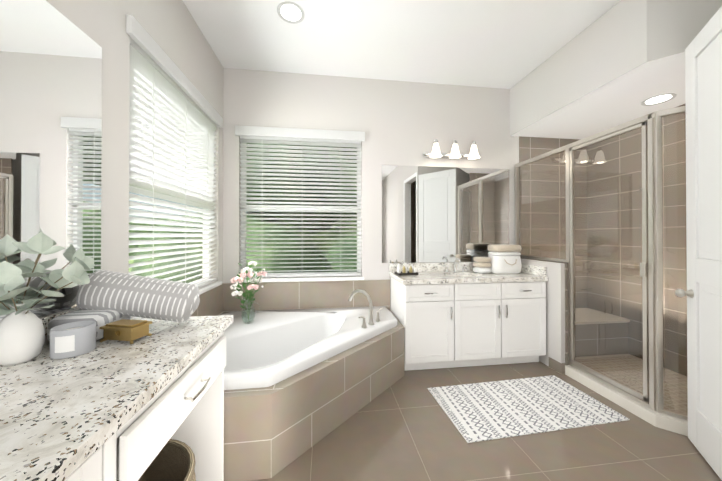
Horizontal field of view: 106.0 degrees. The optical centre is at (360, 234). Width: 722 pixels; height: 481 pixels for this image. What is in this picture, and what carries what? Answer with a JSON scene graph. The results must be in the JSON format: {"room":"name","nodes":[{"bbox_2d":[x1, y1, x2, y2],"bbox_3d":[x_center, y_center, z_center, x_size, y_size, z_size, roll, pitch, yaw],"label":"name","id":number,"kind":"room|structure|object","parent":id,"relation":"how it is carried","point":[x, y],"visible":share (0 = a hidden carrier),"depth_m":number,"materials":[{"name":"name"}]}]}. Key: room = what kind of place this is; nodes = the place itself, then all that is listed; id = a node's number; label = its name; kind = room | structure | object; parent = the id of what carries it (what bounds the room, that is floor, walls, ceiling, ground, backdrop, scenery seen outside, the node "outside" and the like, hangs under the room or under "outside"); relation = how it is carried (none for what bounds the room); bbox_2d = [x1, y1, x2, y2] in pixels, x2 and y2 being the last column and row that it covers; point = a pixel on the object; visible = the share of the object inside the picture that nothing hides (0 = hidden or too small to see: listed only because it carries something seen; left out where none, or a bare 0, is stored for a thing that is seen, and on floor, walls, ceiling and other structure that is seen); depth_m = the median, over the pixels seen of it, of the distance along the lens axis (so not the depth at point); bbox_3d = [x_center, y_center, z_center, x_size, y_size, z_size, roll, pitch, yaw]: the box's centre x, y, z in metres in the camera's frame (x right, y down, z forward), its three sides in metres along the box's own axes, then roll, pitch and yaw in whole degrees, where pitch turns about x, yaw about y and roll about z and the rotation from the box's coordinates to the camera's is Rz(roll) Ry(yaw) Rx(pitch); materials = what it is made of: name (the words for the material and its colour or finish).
{"room":"bathroom","nodes":[
{"label":"bathroom","id":0,"kind":"room"},
{"bbox_2d":[39,0,222,318],"bbox_3d":[-1.193,-0.242,0.122,0.150,3.120,5.900,0,0,-7],"label":"wall","id":1,"kind":"structure","parent":0,"point":[171,25],"depth_m":1.48,"materials":[{"name":"beige paint"}]},
{"bbox_2d":[0,0,101,320],"bbox_3d":[-1.082,-0.304,-0.116,0.007,1.230,2.900,0,0,-7],"label":"mirror","id":2,"kind":"object","parent":1,"relation":"attached to","point":[50,112],"visible":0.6,"depth_m":1.07,"materials":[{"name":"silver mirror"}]},
{"bbox_2d":[40,308,78,343],"bbox_3d":[-1.075,0.366,-0.101,0.020,0.100,2.936,0,0,-7],"label":"backsplash","id":3,"kind":"structure","parent":1,"relation":"attached to","point":[45,320],"depth_m":1.06,"materials":[{"name":"grey stone"}]},
{"bbox_2d":[129,174,221,318],"bbox_3d":[-1.428,-0.308,2.144,0.160,1.645,1.310,0,0,-7],"label":"window","id":4,"kind":"structure","parent":1,"relation":"in","point":[208,288],"depth_m":2.52,"materials":[{"name":"white"}]},
{"bbox_2d":[126,14,222,287],"bbox_3d":[-1.393,-0.369,2.148,0.090,1.673,1.330,0,0,-7],"label":"window blinds","id":5,"kind":"object","parent":4,"relation":"attached to","point":[175,118],"visible":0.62,"depth_m":1.93,"materials":[{"name":"white plastic"}]},
{"bbox_2d":[190,283,225,316],"bbox_3d":[-1.369,0.923,2.119,0.012,0.812,1.500,0,0,-7],"label":"wall tile","id":6,"kind":"structure","parent":1,"relation":"attached to","point":[218,300],"depth_m":2.63,"materials":[{"name":"beige tile"}]},
{"bbox_2d":[223,68,518,310],"bbox_3d":[0.787,-0.224,3.265,4.520,3.120,0.170,0,0,-7],"label":"wall","id":7,"kind":"structure","parent":0,"point":[402,123],"depth_m":3.12,"materials":[{"name":"beige paint"}]},
{"bbox_2d":[235,125,364,282],"bbox_3d":[-0.659,-0.320,3.064,1.400,1.680,0.160,0,0,-7],"label":"window blinds","id":8,"kind":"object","parent":7,"relation":"in","point":[289,136],"depth_m":3.04,"materials":[{"name":"white plastic"}]},
{"bbox_2d":[226,279,389,312],"bbox_3d":[-0.570,0.928,3.012,1.826,0.812,0.012,0,0,-7],"label":"wall tile","id":9,"kind":"structure","parent":7,"relation":"attached to","point":[301,294],"depth_m":3.01,"materials":[{"name":"beige tile"}]},
{"bbox_2d":[382,165,509,262],"bbox_3d":[1.028,-0.232,3.226,1.588,1.125,0.007,0,0,-7],"label":"mirror","id":10,"kind":"object","parent":7,"relation":"attached to","point":[441,214],"visible":0.86,"depth_m":3.21,"materials":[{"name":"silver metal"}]},
{"bbox_2d":[422,139,480,159],"bbox_3d":[1.079,-0.985,3.150,0.720,0.200,0.181,0,0,-7],"label":"vanity light","id":11,"kind":"object","parent":7,"relation":"attached to","point":[456,154],"visible":1,"depth_m":3.13,"materials":[{"name":"white glass"}]},
{"bbox_2d":[519,136,586,307],"bbox_3d":[2.413,0.067,3.402,0.930,2.540,0.010,0,0,-7],"label":"shower wall tile","id":12,"kind":"structure","parent":7,"relation":"attached to","point":[530,147],"depth_m":3.40,"materials":[{"name":"beige tile"}]},
{"bbox_2d":[587,104,686,375],"bbox_3d":[3.005,0.061,2.513,0.010,2.540,1.924,0,0,-7],"label":"shower wall tile","id":13,"kind":"structure","parent":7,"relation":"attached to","point":[673,213],"depth_m":2.94,"materials":[{"name":"brown tile"}]},
{"bbox_2d":[182,0,620,88],"bbox_3d":[1.262,-1.861,0.447,5.100,0.120,5.900,0,0,-7],"label":"ceiling","id":14,"kind":"structure","parent":0,"point":[505,44],"depth_m":2.46,"materials":[{"name":"white paint"}]},
{"bbox_2d":[277,1,304,23],"bbox_3d":[-0.567,-1.788,2.197,0.216,0.005,0.216,0,0,-7],"label":"recessed light","id":15,"kind":"object","parent":14,"relation":"in","point":[290,12],"visible":1,"depth_m":2.19,"materials":[{"name":"grey glass"}]},
{"bbox_2d":[250,361,721,480],"bbox_3d":[1.262,1.379,0.429,5.100,0.120,5.900,0,0,-7],"label":"floor","id":16,"kind":"structure","parent":0,"point":[403,428],"depth_m":1.67,"materials":[{"name":"beige tile"}]},
{"bbox_2d":[56,320,232,480],"bbox_3d":[-0.781,0.886,-0.074,0.612,0.858,2.921,0,0,-7],"label":"bathroom vanity","id":17,"kind":"object","parent":16,"relation":"on","point":[188,408],"depth_m":0.93,"materials":[{"name":"white wood"}]},
{"bbox_2d":[0,316,232,480],"bbox_3d":[-0.785,0.437,-0.064,0.606,0.040,2.936,0,0,-7],"label":"countertop","id":18,"kind":"structure","parent":17,"relation":"on","point":[53,412],"depth_m":0.73,"materials":[{"name":"white stone"}]},
{"bbox_2d":[0,227,93,365],"bbox_3d":[-1.053,0.198,0.927,0.300,0.446,0.358,0,0,-7],"label":"vase","id":19,"kind":"object","parent":18,"relation":"on","point":[22,335],"visible":1,"depth_m":0.88,"materials":[{"name":"white ceramic"}]},
{"bbox_2d":[50,321,95,358],"bbox_3d":[-1.025,0.374,0.970,0.114,0.096,0.115,0,0,-7],"label":"candle jar","id":20,"kind":"object","parent":18,"relation":"on","point":[72,339],"visible":1,"depth_m":0.94,"materials":[{"name":"grey"}]},
{"bbox_2d":[47,270,199,340],"bbox_3d":[-0.999,0.292,1.213,0.460,0.263,0.327,0,0,-10],"label":"folded towel","id":21,"kind":"object","parent":18,"relation":"on","point":[104,297],"visible":0.85,"depth_m":1.17,"materials":[{"name":"grey fabric"}]},
{"bbox_2d":[100,319,151,343],"bbox_3d":[-0.934,0.385,1.083,0.146,0.068,0.094,0,0,8],"label":"box","id":22,"kind":"object","parent":18,"relation":"on","point":[126,330],"visible":0.98,"depth_m":1.05,"materials":[{"name":"brown"}]},
{"bbox_2d":[116,439,195,480],"bbox_3d":[-0.880,1.082,0.971,0.511,0.477,0.511,0,0,-7],"label":"seagrass basket","id":23,"kind":"object","parent":16,"relation":"on","point":[173,460],"visible":0.46,"depth_m":1.20,"materials":[{"name":"brown wicker"}]},
{"bbox_2d":[219,306,404,480],"bbox_3d":[-0.464,1.071,2.248,1.813,0.513,1.526,0,0,-7],"label":"tub","id":24,"kind":"object","parent":16,"relation":"on","point":[298,383],"visible":0.69,"depth_m":1.87,"materials":[{"name":"beige tile"}]},
{"bbox_2d":[230,261,266,323],"bbox_3d":[-1.030,0.533,2.470,0.354,0.564,0.298,0,0,-7],"label":"vase","id":25,"kind":"object","parent":24,"relation":"on","point":[247,272],"visible":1,"depth_m":2.47,"materials":[{"name":"clear glass"}]},
{"bbox_2d":[348,289,382,327],"bbox_3d":[0.059,0.666,2.481,0.328,0.299,0.326,0,0,-7],"label":"tub faucet","id":26,"kind":"object","parent":24,"relation":"on","point":[370,322],"visible":0.96,"depth_m":2.46,"materials":[{"name":"silver metal"}]},
{"bbox_2d":[389,262,547,370],"bbox_3d":[1.104,0.833,2.916,1.507,0.998,0.606,0,0,-7],"label":"bathroom vanity","id":27,"kind":"object","parent":16,"relation":"on","point":[460,318],"visible":0.94,"depth_m":2.67,"materials":[{"name":"white paint"}]},
{"bbox_2d":[394,263,417,275],"bbox_3d":[0.487,0.371,2.926,0.220,0.124,0.130,0,0,-15],"label":"toiletries","id":28,"kind":"object","parent":27,"relation":"on","point":[411,271],"visible":1,"depth_m":2.91,"materials":[{"name":"plastic"}]},
{"bbox_2d":[441,258,468,271],"bbox_3d":[1.089,0.353,3.064,0.331,0.161,0.156,0,0,-7],"label":"vanity faucet","id":29,"kind":"object","parent":27,"relation":"on","point":[455,266],"visible":1,"depth_m":3.11,"materials":[{"name":"silver metal"}]},
{"bbox_2d":[473,244,521,273],"bbox_3d":[1.527,0.275,3.040,0.500,0.317,0.270,0,0,-7],"label":"canisters","id":30,"kind":"object","parent":27,"relation":"on","point":[503,259],"visible":1,"depth_m":2.96,"materials":[{"name":"white ceramic"}]},
{"bbox_2d":[428,375,629,442],"bbox_3d":[1.244,1.324,2.136,1.286,0.009,0.674,0,0,-7],"label":"rug","id":31,"kind":"object","parent":16,"relation":"on","point":[482,411],"visible":1,"depth_m":2.06,"materials":[{"name":"fabric"}]},
{"bbox_2d":[565,365,687,435],"bbox_3d":[2.269,1.286,2.041,0.519,0.084,1.158,0,0,-7],"label":"shower curb","id":32,"kind":"object","parent":16,"relation":"on","point":[657,419],"visible":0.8,"depth_m":2.02,"materials":[{"name":"beige stone"}]},
{"bbox_2d":[514,106,687,419],"bbox_3d":[2.247,0.193,2.404,0.525,2.104,1.926,0,0,-7],"label":"shower enclosure","id":33,"kind":"object","parent":32,"relation":"on","point":[651,273],"visible":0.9,"depth_m":2.01,"materials":[{"name":"clear glass"}]},
{"bbox_2d":[575,354,687,414],"bbox_3d":[2.530,1.321,2.445,0.950,0.019,1.905,0,0,-7],"label":"mosaic shower floor","id":34,"kind":"structure","parent":16,"relation":"on","point":[669,383],"depth_m":2.50,"materials":[{"name":"beige tile"}]},
{"bbox_2d":[575,308,629,356],"bbox_3d":[2.447,1.125,3.147,0.928,0.379,0.487,0,0,-7],"label":"shower bench","id":35,"kind":"object","parent":34,"relation":"on","point":[619,321],"depth_m":2.95,"materials":[{"name":"beige tile"}]},
{"bbox_2d":[520,257,568,373],"bbox_3d":[1.927,0.804,2.962,0.145,1.060,0.750,0,0,-7],"label":"wall","id":36,"kind":"structure","parent":0,"point":[556,357],"depth_m":2.65,"materials":[{"name":"beige paint"}]},
{"bbox_2d":[510,0,721,138],"bbox_3d":[2.482,-1.498,2.436,1.068,0.578,1.958,0,0,-7],"label":"soffit","id":37,"kind":"structure","parent":0,"point":[619,63],"depth_m":2.29,"materials":[{"name":"beige paint"}]},
{"bbox_2d":[641,93,676,105],"bbox_3d":[2.668,-1.206,2.439,0.216,0.005,0.216,0,0,-7],"label":"recessed light","id":38,"kind":"object","parent":37,"relation":"attached to","point":[658,99],"visible":1,"depth_m":2.44,"materials":[{"name":"grey glass"}]},
{"bbox_3d":[1.836,0.014,0.595,0.150,2.608,0.948,0,0,-7],"label":"door frame","id":39,"kind":"structure","parent":0,"visible":0},
{"bbox_2d":[675,6,721,479],"bbox_3d":[1.937,0.053,1.425,0.533,2.520,0.640,0,0,-7],"label":"entry door","id":40,"kind":"structure","parent":39,"relation":"attached to","point":[703,90],"depth_m":1.58,"materials":[{"name":"white wood"}]},
{"label":"outside","id":41,"kind":"structure","parent":0,"visible":0},
{"bbox_3d":[0.135,1.799,9.960,85.000,0.150,80.000,0,0,-7],"label":"lawn","id":42,"kind":"structure","parent":41,"visible":0},
{"bbox_2d":[129,218,308,255],"bbox_3d":[0.135,0.274,9.969,85.000,3.000,80.000,0,0,-7],"label":"hedge","id":43,"kind":"object","parent":42,"relation":"on","point":[136,238],"depth_m":19.95,"materials":[{"name":"green plant"}]},
{"bbox_2d":[131,143,356,282],"bbox_3d":[-0.406,-2.537,8.988,8.523,8.934,9.368,0,0,-7],"label":"trees","id":44,"kind":"object","parent":42,"relation":"on","point":[248,261],"depth_m":4.58,"materials":[{"name":"green plant"}]}
]}

